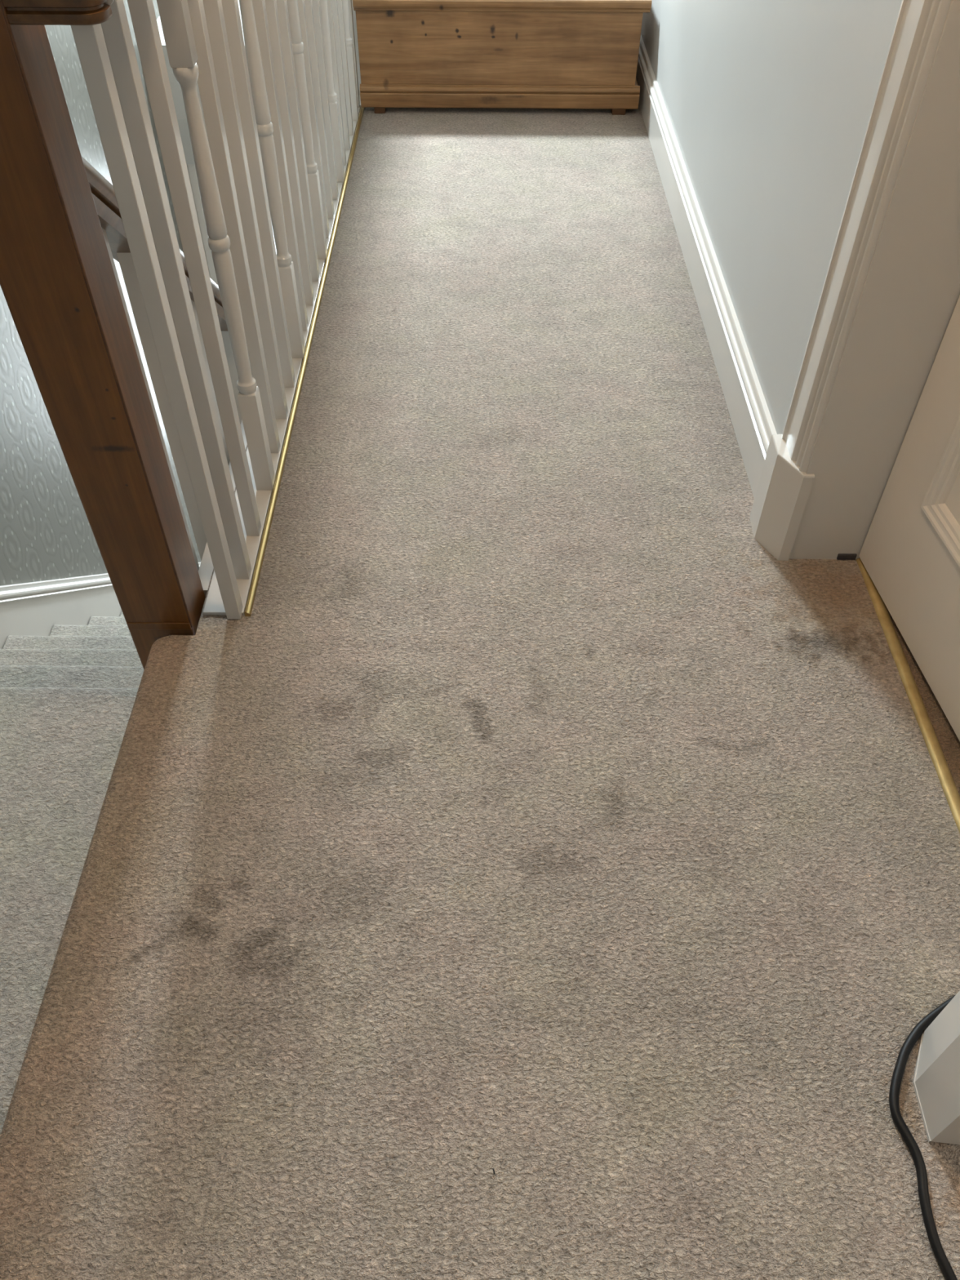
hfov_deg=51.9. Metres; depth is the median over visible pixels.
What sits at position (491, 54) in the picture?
chest
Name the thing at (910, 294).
lining
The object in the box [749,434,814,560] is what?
plinth block
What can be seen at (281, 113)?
balustrade
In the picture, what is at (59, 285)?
newel post
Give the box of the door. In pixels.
[858,295,959,741]
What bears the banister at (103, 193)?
attached to the staircase
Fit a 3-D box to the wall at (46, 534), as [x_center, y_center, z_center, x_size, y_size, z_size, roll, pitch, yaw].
[-1.332,-0.517,2.613,0.100,5.450,6.100,0,47,0]
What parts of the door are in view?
panel moulding, panel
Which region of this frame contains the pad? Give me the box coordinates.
[836,553,857,559]
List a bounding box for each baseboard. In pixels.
[0,562,200,648]
[635,35,777,497]
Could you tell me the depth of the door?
1.52 m
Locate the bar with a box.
[856,558,959,833]
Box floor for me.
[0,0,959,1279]
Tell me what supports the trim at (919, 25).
attached to the wall at (769, 104)
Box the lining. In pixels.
[789,0,959,559]
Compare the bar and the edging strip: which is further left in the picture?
the edging strip
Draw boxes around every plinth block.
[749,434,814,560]
[915,990,959,1144]
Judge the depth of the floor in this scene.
1.37 m
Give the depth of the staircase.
1.66 m
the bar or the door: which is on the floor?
the bar
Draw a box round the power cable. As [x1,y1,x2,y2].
[888,995,957,1279]
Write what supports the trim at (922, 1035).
attached to the wall at (769, 104)
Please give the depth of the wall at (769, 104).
1.83 m
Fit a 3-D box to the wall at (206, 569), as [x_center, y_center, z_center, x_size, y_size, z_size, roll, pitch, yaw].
[-0.489,-0.133,3.804,0.034,2.988,2.885,0,47,0]
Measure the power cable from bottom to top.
0.010 m
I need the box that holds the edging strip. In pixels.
[244,107,364,616]
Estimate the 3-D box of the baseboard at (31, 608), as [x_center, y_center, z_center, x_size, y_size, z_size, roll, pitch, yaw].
[-1.278,0.617,3.045,0.023,2.916,5.020,0,47,0]
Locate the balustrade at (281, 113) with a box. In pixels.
[1,0,360,618]
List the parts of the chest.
plinth moulding, lid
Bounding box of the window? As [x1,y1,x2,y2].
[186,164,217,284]
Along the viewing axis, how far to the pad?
1.76 m
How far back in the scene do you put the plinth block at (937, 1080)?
1.10 m
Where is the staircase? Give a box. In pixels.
[0,611,143,1135]
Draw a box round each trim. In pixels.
[781,0,951,472]
[912,1033,930,1142]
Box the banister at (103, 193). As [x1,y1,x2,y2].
[81,156,253,571]
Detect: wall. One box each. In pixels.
[0,0,201,586]
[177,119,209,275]
[198,418,247,597]
[640,0,902,434]
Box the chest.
[352,0,652,115]
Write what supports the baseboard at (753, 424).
attached to the wall at (769, 104)
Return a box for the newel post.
[0,0,205,670]
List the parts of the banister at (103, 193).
handrail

